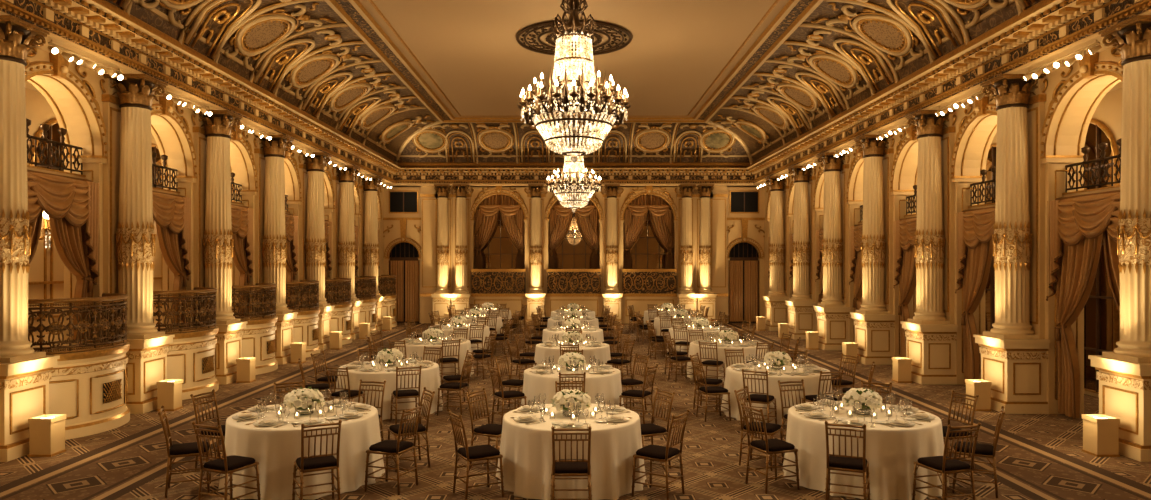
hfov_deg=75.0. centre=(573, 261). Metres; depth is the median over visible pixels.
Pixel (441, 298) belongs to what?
fluted column
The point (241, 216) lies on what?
curtain
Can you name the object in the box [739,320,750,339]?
dining chair
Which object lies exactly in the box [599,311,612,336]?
dining chair
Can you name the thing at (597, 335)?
banquet table
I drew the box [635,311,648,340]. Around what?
dining chair
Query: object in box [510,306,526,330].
dining chair
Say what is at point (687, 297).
fluted column
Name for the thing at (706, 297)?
fluted column
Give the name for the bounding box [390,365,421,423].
dining chair
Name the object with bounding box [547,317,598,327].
banquet table
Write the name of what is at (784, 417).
dining chair
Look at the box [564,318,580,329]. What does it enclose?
centerpiece
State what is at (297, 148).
spotlights
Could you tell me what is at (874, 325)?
fluted column
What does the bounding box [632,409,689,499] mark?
dining chair
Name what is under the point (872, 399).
centerpiece
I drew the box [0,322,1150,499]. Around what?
floor
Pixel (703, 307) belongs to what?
dining chair
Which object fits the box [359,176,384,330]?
fluted column
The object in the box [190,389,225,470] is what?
dining chair
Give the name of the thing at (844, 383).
dining chair
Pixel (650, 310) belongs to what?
dining chair
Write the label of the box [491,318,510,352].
dining chair
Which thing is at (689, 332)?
dining chair
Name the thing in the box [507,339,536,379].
dining chair
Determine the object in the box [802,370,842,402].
dining chair
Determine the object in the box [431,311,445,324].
dining chair
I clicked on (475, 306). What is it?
place settings
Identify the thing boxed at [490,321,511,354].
dining chair
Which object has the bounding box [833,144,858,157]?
light fixture
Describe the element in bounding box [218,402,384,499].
banquet table
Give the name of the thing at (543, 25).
rosette
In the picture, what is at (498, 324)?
banquet table
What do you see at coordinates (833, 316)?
fluted column
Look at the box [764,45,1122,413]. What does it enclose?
wall
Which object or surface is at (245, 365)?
box
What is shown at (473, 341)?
dining chair
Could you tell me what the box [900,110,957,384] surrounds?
fluted column
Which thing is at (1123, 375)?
fluted column
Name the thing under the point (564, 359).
centerpiece
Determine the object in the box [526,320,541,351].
dining chair
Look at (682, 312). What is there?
centerpiece
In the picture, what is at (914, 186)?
railing
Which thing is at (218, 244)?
fluted column
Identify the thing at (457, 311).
dining chair
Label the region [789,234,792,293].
curtain
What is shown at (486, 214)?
curtain
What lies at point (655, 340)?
dining chair
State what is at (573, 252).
window
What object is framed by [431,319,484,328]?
place settings
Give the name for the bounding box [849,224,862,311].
curtain
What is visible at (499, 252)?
window
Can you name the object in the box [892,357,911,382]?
box
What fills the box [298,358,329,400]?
dining chair
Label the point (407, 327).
dining chair
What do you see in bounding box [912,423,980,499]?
dining chair
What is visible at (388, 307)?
balcony
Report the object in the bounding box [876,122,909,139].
track lights
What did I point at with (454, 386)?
dining chair
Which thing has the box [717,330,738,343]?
centerpiece
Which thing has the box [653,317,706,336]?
banquet table
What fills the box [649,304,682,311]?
place settings
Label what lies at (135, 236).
fluted column
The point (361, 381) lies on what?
dining chair
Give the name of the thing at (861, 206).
railing
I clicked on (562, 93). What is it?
crystal chandelier
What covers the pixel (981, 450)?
dining chair
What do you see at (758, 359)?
dining chair
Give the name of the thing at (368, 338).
dining chair
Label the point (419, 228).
wall
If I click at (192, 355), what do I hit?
balcony
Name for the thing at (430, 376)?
banquet table
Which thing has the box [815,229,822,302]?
curtain
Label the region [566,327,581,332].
dining chair
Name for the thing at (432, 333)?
centerpiece
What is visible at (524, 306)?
dining chair
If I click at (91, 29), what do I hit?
trim
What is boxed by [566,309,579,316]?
centerpiece
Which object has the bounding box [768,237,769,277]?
curtain
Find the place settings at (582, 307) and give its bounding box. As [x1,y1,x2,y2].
[554,305,590,311]
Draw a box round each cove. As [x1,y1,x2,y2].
[96,0,1051,166]
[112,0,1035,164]
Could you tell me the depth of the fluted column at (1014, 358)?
12.87 m
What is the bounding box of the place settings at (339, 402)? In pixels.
[232,388,371,427]
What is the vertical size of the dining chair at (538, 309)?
0.944 m
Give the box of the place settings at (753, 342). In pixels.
[693,331,762,346]
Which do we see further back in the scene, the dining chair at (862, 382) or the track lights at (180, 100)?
the track lights at (180, 100)
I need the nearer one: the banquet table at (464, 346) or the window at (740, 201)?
the banquet table at (464, 346)
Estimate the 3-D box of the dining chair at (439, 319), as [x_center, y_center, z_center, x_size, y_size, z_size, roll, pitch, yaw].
[-3.736,2.089,21.889,0.439,0.944,0.513,0,0,-22]
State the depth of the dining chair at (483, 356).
16.48 m
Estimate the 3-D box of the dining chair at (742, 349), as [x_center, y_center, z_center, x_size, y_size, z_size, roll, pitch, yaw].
[3.054,2.089,13.816,0.439,0.944,0.513,0,0,-14]
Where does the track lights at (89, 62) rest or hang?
attached to the wall at (82, 102)
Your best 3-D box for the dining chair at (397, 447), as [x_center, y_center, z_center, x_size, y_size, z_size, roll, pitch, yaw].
[-2.028,2.089,8.486,0.513,0.944,0.439,0,0,20]
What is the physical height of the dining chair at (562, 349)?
0.944 m
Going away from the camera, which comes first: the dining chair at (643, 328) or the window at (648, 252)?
the dining chair at (643, 328)
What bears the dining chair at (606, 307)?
on the floor
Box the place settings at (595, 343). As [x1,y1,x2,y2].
[540,334,604,347]
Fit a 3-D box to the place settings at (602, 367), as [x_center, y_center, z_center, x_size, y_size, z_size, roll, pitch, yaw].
[-0.030,1.688,12.450,1.444,0.220,1.446,0,0,-16]
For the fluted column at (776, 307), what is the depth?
28.01 m
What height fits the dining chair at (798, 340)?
0.944 m
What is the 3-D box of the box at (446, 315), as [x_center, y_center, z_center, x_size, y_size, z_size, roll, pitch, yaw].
[-5.070,2.310,30.250,0.300,0.500,0.300,0,0,0]
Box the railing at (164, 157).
[152,152,179,194]
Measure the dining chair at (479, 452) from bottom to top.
0.944 m
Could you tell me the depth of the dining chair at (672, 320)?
21.67 m
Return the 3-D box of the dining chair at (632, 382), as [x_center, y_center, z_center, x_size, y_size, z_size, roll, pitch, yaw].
[0.998,2.089,13.044,0.513,0.944,0.439,0,0,-30]
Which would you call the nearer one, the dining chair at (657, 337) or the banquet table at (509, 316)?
the dining chair at (657, 337)
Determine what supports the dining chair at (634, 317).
on the floor
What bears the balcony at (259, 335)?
on the floor
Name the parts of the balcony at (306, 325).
railing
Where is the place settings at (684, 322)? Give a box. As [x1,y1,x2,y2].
[672,319,728,330]
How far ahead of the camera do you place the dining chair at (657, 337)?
20.72 m
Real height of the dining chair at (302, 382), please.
0.944 m
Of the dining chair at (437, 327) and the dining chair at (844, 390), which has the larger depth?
the dining chair at (437, 327)
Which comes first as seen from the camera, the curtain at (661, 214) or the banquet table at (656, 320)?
the banquet table at (656, 320)
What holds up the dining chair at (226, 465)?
on the floor
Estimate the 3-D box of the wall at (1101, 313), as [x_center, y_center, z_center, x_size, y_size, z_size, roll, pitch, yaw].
[8.960,-0.390,14.000,1.920,5.900,35.000,0,0,0]
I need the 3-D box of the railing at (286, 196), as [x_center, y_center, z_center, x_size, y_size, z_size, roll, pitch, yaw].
[-8.335,-1.740,20.655,0.210,0.880,2.188,0,0,0]
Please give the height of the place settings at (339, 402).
0.220 m
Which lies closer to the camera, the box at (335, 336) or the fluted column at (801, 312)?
the box at (335, 336)
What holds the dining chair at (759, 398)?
on the floor
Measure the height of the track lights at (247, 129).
0.242 m
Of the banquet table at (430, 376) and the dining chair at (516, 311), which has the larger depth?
the dining chair at (516, 311)
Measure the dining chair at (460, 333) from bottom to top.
0.944 m
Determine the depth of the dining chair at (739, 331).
17.90 m
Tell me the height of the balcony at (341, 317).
2.033 m
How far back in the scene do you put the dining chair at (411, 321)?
21.29 m
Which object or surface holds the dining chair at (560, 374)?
on the floor
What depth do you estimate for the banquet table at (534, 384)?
11.88 m
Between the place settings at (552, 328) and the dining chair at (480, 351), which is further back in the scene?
the place settings at (552, 328)
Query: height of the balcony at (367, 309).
2.033 m
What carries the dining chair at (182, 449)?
on the floor
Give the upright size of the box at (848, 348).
0.500 m
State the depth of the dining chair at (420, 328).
18.28 m
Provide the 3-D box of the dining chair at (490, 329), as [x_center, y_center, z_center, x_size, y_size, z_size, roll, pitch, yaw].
[-2.650,2.089,23.277,0.439,0.944,0.513,0,0,-29]
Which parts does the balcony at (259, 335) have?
railing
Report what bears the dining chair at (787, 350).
on the floor
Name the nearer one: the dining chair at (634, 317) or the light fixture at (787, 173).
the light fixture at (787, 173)
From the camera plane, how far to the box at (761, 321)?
28.04 m
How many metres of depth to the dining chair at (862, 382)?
10.14 m
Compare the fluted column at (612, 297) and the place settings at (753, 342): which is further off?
the fluted column at (612, 297)
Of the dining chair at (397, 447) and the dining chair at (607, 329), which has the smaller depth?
the dining chair at (397, 447)
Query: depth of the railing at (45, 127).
11.92 m
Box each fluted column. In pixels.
[0,15,59,461]
[98,74,174,413]
[192,110,247,384]
[253,135,297,364]
[297,152,334,349]
[332,166,362,339]
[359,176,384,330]
[431,184,452,323]
[451,184,470,316]
[525,184,545,322]
[602,184,622,323]
[677,184,697,316]
[695,184,716,323]
[763,176,789,330]
[785,166,816,339]
[813,152,850,349]
[850,135,895,364]
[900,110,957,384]
[973,74,1049,413]
[1088,15,1150,461]
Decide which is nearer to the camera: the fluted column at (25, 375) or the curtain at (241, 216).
the fluted column at (25, 375)
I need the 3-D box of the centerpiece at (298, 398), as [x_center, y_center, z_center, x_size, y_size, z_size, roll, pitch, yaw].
[-3.201,1.642,8.895,0.483,0.312,0.474,0,0,-25]
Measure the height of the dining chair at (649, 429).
0.944 m
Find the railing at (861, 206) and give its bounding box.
[858,205,862,223]
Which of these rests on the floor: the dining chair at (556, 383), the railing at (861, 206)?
the dining chair at (556, 383)
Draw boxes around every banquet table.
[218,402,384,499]
[334,360,442,419]
[394,338,473,379]
[428,325,489,354]
[449,316,502,333]
[466,309,512,331]
[496,404,645,499]
[521,364,623,406]
[534,341,611,366]
[542,327,603,341]
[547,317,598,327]
[550,310,595,317]
[642,310,690,331]
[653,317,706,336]
[667,326,730,356]
[685,340,768,381]
[721,363,832,424]
[783,401,949,499]
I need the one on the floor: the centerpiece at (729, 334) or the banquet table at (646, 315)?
the banquet table at (646, 315)
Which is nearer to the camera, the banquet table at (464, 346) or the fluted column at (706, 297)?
the banquet table at (464, 346)
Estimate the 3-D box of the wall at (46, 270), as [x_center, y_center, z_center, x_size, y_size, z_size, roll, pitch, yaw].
[-8.960,-0.390,14.000,1.920,5.900,35.000,0,0,0]
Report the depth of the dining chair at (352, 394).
11.70 m
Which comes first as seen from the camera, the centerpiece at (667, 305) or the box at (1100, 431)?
the box at (1100, 431)
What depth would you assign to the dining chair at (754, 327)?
19.58 m
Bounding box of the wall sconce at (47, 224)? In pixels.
[39,212,50,248]
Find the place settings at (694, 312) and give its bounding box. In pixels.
[659,311,699,319]
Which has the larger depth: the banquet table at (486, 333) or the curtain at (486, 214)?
the curtain at (486, 214)
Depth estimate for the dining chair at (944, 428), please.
9.22 m
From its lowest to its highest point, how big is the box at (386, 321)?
0.500 m
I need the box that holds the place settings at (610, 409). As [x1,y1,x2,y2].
[510,393,631,427]
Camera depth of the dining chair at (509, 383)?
12.92 m
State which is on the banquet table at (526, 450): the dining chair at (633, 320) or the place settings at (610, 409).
the place settings at (610, 409)
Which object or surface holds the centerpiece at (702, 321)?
on the banquet table at (671, 331)
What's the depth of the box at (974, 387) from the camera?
12.89 m
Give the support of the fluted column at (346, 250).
on the floor
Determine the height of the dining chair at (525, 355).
0.944 m
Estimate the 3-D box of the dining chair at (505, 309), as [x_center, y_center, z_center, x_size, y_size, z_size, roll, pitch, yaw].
[-2.594,2.089,26.805,0.439,0.944,0.513,0,0,-31]
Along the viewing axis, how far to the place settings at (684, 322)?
20.14 m
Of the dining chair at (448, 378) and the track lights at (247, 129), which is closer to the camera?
the dining chair at (448, 378)
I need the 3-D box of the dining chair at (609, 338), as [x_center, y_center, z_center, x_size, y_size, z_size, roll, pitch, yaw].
[0.980,2.089,20.566,0.513,0.944,0.439,0,0,-32]
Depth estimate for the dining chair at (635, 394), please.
11.79 m
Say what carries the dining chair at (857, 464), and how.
on the floor
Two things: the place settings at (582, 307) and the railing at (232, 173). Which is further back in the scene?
the place settings at (582, 307)
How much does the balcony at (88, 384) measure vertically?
2.033 m
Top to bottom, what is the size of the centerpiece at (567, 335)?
0.312 m
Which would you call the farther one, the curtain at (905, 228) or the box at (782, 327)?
the box at (782, 327)
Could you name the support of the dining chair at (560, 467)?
on the floor
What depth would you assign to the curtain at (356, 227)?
27.63 m
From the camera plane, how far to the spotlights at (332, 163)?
23.67 m
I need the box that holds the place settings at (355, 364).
[343,350,433,371]
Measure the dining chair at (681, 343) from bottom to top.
0.944 m
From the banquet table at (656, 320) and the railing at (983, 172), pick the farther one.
the banquet table at (656, 320)
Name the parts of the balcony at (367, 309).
railing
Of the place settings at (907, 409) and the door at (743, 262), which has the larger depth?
the door at (743, 262)
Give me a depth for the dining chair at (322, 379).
13.33 m
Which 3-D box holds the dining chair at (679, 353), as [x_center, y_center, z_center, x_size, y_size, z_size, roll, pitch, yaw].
[2.325,2.089,17.177,0.513,0.944,0.439,0,0,30]
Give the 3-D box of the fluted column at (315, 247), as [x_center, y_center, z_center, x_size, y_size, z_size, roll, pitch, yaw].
[-7.618,-0.315,22.170,0.796,5.750,0.960,0,0,0]
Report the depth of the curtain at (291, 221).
21.44 m
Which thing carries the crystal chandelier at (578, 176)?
hanging from the ceiling
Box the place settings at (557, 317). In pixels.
[553,311,592,319]
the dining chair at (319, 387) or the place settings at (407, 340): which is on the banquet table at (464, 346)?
the place settings at (407, 340)
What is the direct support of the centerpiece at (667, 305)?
on the banquet table at (646, 315)
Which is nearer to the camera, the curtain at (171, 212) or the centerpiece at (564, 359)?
the centerpiece at (564, 359)
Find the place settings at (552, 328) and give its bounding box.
[548,321,597,331]
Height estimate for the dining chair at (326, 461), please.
0.944 m
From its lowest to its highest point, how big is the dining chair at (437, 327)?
0.944 m
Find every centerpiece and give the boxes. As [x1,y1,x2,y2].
[283,387,325,414]
[375,348,402,366]
[422,327,442,341]
[450,316,466,326]
[469,308,482,316]
[482,302,493,309]
[550,389,590,416]
[558,352,585,370]
[562,331,582,344]
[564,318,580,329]
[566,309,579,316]
[567,303,578,309]
[661,303,672,309]
[674,309,687,317]
[691,317,708,328]
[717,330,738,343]
[764,351,790,369]
[841,388,882,414]
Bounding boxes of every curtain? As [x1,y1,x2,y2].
[27,169,98,339]
[152,191,190,322]
[231,204,252,314]
[285,213,297,307]
[325,220,331,301]
[354,225,357,275]
[474,195,524,268]
[549,196,598,268]
[623,195,673,268]
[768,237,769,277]
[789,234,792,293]
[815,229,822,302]
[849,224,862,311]
[893,217,916,356]
[955,206,994,383]
[1046,190,1119,418]
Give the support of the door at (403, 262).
in the wall at (419, 228)
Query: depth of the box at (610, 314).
30.11 m
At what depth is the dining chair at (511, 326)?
23.88 m
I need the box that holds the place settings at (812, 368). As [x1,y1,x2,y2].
[731,353,826,375]
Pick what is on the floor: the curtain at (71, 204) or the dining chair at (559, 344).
the dining chair at (559, 344)
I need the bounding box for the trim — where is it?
[0,0,1150,185]
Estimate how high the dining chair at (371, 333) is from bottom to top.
0.944 m
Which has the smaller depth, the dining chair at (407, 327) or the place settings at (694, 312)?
the dining chair at (407, 327)
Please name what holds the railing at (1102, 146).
attached to the wall at (1060, 113)
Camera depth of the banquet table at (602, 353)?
15.74 m
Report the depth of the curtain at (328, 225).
24.57 m
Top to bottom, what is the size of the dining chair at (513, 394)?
0.944 m
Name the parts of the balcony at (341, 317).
railing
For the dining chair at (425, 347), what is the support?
on the floor
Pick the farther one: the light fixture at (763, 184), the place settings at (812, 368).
the light fixture at (763, 184)
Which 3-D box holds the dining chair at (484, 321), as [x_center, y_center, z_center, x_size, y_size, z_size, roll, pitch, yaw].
[-2.783,2.089,21.982,0.439,0.944,0.513,0,0,25]
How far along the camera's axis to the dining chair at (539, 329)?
23.05 m
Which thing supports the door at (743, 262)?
in the wall at (419, 228)
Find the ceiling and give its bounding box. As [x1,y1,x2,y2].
[324,0,823,122]
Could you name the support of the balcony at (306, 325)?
on the floor
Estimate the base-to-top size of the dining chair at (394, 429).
0.944 m
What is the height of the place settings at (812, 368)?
0.220 m
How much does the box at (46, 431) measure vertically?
0.500 m
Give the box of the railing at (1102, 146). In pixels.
[1062,139,1120,196]
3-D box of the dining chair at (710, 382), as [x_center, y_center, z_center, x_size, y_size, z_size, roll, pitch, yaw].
[2.327,2.089,13.123,0.513,0.944,0.439,0,0,28]
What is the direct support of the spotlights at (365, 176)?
attached to the wall at (82, 102)
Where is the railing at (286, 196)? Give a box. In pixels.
[285,195,289,213]
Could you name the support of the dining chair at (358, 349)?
on the floor
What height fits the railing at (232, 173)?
0.880 m
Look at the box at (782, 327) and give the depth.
25.01 m
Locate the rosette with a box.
[516,20,631,55]
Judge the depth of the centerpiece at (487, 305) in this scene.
27.76 m
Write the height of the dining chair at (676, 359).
0.944 m
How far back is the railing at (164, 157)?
15.16 m
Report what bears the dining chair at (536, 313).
on the floor
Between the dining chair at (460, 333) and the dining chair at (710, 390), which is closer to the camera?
the dining chair at (710, 390)
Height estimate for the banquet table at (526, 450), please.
0.750 m
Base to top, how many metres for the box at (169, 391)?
0.500 m
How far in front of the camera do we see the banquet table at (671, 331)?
19.63 m
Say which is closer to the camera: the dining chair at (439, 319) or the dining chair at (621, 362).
the dining chair at (621, 362)
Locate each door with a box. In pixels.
[389,242,418,321]
[729,242,758,321]
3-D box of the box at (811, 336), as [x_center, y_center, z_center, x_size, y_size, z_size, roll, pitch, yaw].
[7.020,2.310,22.120,0.300,0.500,0.300,0,0,0]
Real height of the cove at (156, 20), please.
1.470 m
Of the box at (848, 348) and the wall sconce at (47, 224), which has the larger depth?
the box at (848, 348)
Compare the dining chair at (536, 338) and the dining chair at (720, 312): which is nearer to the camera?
the dining chair at (536, 338)
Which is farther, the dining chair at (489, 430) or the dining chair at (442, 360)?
the dining chair at (442, 360)
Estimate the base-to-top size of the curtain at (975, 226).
3.606 m
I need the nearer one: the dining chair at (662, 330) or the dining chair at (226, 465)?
the dining chair at (226, 465)
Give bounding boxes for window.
[390,192,416,211]
[481,211,517,268]
[556,212,591,268]
[630,211,666,268]
[731,192,757,211]
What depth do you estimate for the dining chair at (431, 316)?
23.76 m
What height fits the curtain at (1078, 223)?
3.606 m
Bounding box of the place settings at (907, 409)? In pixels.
[794,389,935,427]
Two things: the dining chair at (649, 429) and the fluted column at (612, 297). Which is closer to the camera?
the dining chair at (649, 429)
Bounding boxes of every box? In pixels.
[28,414,65,456]
[156,379,182,410]
[236,357,255,382]
[290,342,305,362]
[329,331,342,348]
[359,323,369,338]
[382,317,391,329]
[444,313,452,323]
[609,313,616,325]
[756,317,765,329]
[778,323,788,338]
[805,331,818,348]
[842,342,857,362]
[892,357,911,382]
[965,379,991,410]
[1082,414,1119,456]
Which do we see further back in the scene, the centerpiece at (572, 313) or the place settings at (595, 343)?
the centerpiece at (572, 313)
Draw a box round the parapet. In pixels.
[420,269,727,322]
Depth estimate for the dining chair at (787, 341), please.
17.02 m
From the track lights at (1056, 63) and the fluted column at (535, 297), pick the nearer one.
the track lights at (1056, 63)
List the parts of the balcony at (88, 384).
railing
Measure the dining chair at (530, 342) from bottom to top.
0.944 m
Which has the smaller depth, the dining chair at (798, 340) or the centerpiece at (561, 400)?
the centerpiece at (561, 400)
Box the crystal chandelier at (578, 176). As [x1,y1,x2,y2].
[546,39,601,211]
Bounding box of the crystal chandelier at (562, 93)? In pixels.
[517,0,630,162]
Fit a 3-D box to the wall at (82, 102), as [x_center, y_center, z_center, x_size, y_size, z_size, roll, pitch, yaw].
[-8.201,-0.315,14.000,0.797,5.750,35.000,0,0,0]
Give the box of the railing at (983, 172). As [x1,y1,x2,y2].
[968,167,995,209]
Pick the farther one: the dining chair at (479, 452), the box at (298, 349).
the box at (298, 349)
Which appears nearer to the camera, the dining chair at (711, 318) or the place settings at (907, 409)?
the place settings at (907, 409)
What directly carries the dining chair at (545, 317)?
on the floor
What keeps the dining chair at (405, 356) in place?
on the floor
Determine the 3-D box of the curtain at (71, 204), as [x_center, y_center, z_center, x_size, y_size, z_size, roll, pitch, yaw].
[-8.095,-0.032,11.557,0.381,2.686,2.268,0,0,0]
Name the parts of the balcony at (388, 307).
railing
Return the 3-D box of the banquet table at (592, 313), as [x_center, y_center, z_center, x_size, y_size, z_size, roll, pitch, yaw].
[-0.028,2.175,27.296,1.781,0.750,1.755,0,0,-25]
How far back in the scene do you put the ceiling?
18.93 m
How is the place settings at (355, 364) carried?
on the banquet table at (430, 376)
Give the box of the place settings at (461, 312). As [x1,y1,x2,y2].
[452,310,495,318]
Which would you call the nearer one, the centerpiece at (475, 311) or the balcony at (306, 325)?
the balcony at (306, 325)
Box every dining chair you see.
[158,405,210,497]
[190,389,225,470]
[192,421,260,499]
[273,380,303,403]
[292,420,341,499]
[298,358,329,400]
[311,351,336,399]
[325,366,364,403]
[357,346,377,360]
[358,379,385,440]
[364,403,422,494]
[366,335,375,360]
[370,331,383,353]
[387,387,434,471]
[388,340,406,358]
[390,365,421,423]
[404,322,419,338]
[406,328,421,338]
[407,319,420,337]
[423,346,441,368]
[427,324,441,330]
[429,313,434,324]
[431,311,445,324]
[437,339,460,383]
[437,357,473,415]
[438,317,450,324]
[441,350,473,405]
[447,409,503,499]
[453,328,467,338]
[455,309,465,315]
[465,388,501,470]
[467,335,495,379]
[469,324,484,351]
[472,330,496,369]
[477,317,488,325]
[485,315,496,343]
[488,364,526,424]
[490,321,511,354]
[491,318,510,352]
[494,354,523,410]
[499,308,508,331]
[500,313,518,341]
[504,310,520,337]
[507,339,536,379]
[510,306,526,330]
[512,304,526,329]
[514,333,534,374]
[521,324,542,359]
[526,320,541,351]
[531,314,545,340]
[532,311,546,335]
[536,307,547,324]
[538,305,549,324]
[550,426,591,499]
[555,381,583,392]
[559,344,578,355]
[559,372,585,392]
[562,349,582,354]
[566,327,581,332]
[596,305,608,324]
[598,308,609,333]
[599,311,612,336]
[599,315,615,336]
[602,324,623,358]
[604,320,620,352]
[605,339,634,378]
[610,333,629,374]
[619,364,657,423]
[621,353,649,409]
[627,307,643,332]
[629,305,643,330]
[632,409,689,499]
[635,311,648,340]
[636,313,654,342]
[640,388,674,468]
[646,320,666,354]
[648,308,658,323]
[648,323,670,358]
[659,316,671,345]
[662,332,688,375]
[666,336,694,381]
[670,318,683,325]
[673,325,689,362]
[688,329,703,341]
[690,353,723,410]
[692,360,730,421]
[698,341,724,385]
[699,305,704,315]
[711,312,724,326]
[711,318,723,326]
[720,326,734,330]
[723,314,728,326]
[724,348,744,367]
[734,386,783,470]
[738,329,753,339]
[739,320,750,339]
[741,403,799,493]
[742,323,756,340]
[742,369,776,426]
[746,341,773,362]
[778,379,805,440]
[780,333,791,351]
[786,349,807,364]
[791,337,800,363]
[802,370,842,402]
[825,421,869,499]
[832,353,858,400]
[842,362,875,396]
[861,380,891,403]
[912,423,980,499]
[942,390,978,475]
[952,406,1004,497]
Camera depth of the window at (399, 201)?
31.47 m
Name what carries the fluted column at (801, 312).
on the floor
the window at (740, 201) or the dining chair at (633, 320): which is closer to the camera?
the dining chair at (633, 320)
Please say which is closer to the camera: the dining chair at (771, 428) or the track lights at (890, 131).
the dining chair at (771, 428)
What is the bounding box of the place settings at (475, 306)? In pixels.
[467,304,504,311]
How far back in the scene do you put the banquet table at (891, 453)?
8.18 m
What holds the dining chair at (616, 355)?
on the floor
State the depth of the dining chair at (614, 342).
19.27 m
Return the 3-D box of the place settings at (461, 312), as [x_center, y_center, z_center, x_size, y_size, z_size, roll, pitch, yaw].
[-3.200,1.688,24.400,1.525,0.220,1.523,0,0,41]
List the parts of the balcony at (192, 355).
railing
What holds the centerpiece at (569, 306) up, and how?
on the banquet table at (592, 313)
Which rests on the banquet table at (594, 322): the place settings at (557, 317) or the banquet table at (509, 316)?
the place settings at (557, 317)
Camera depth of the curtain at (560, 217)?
31.72 m
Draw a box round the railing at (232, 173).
[231,172,243,205]
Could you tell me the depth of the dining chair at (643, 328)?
23.59 m
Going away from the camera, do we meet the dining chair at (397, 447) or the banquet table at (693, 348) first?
the dining chair at (397, 447)
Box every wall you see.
[25,45,383,342]
[25,81,290,350]
[383,186,764,322]
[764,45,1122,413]
[985,81,1122,397]
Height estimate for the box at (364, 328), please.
0.500 m
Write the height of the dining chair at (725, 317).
0.944 m
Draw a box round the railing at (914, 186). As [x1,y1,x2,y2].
[904,185,916,217]
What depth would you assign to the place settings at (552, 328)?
19.81 m
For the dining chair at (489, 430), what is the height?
0.944 m
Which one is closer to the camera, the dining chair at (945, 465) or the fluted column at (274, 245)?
the dining chair at (945, 465)
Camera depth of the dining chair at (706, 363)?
15.36 m
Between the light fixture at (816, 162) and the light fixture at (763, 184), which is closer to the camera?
the light fixture at (816, 162)
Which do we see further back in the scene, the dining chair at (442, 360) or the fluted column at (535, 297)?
the fluted column at (535, 297)
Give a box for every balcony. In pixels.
[28,293,129,439]
[153,287,218,399]
[232,283,277,374]
[286,280,319,356]
[325,278,351,344]
[355,276,376,334]
[378,275,396,326]
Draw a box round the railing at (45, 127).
[26,118,85,178]
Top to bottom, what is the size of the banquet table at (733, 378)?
0.750 m
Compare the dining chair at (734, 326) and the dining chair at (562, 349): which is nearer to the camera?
the dining chair at (562, 349)
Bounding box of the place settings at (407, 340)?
[399,330,466,344]
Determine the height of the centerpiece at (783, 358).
0.312 m
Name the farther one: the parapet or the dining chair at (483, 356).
the parapet
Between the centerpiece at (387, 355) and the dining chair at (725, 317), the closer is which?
the centerpiece at (387, 355)
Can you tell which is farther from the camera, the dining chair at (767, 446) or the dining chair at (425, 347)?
the dining chair at (425, 347)
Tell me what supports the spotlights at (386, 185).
attached to the wall at (82, 102)
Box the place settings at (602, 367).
[529,355,614,376]
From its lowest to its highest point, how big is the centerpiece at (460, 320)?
0.312 m

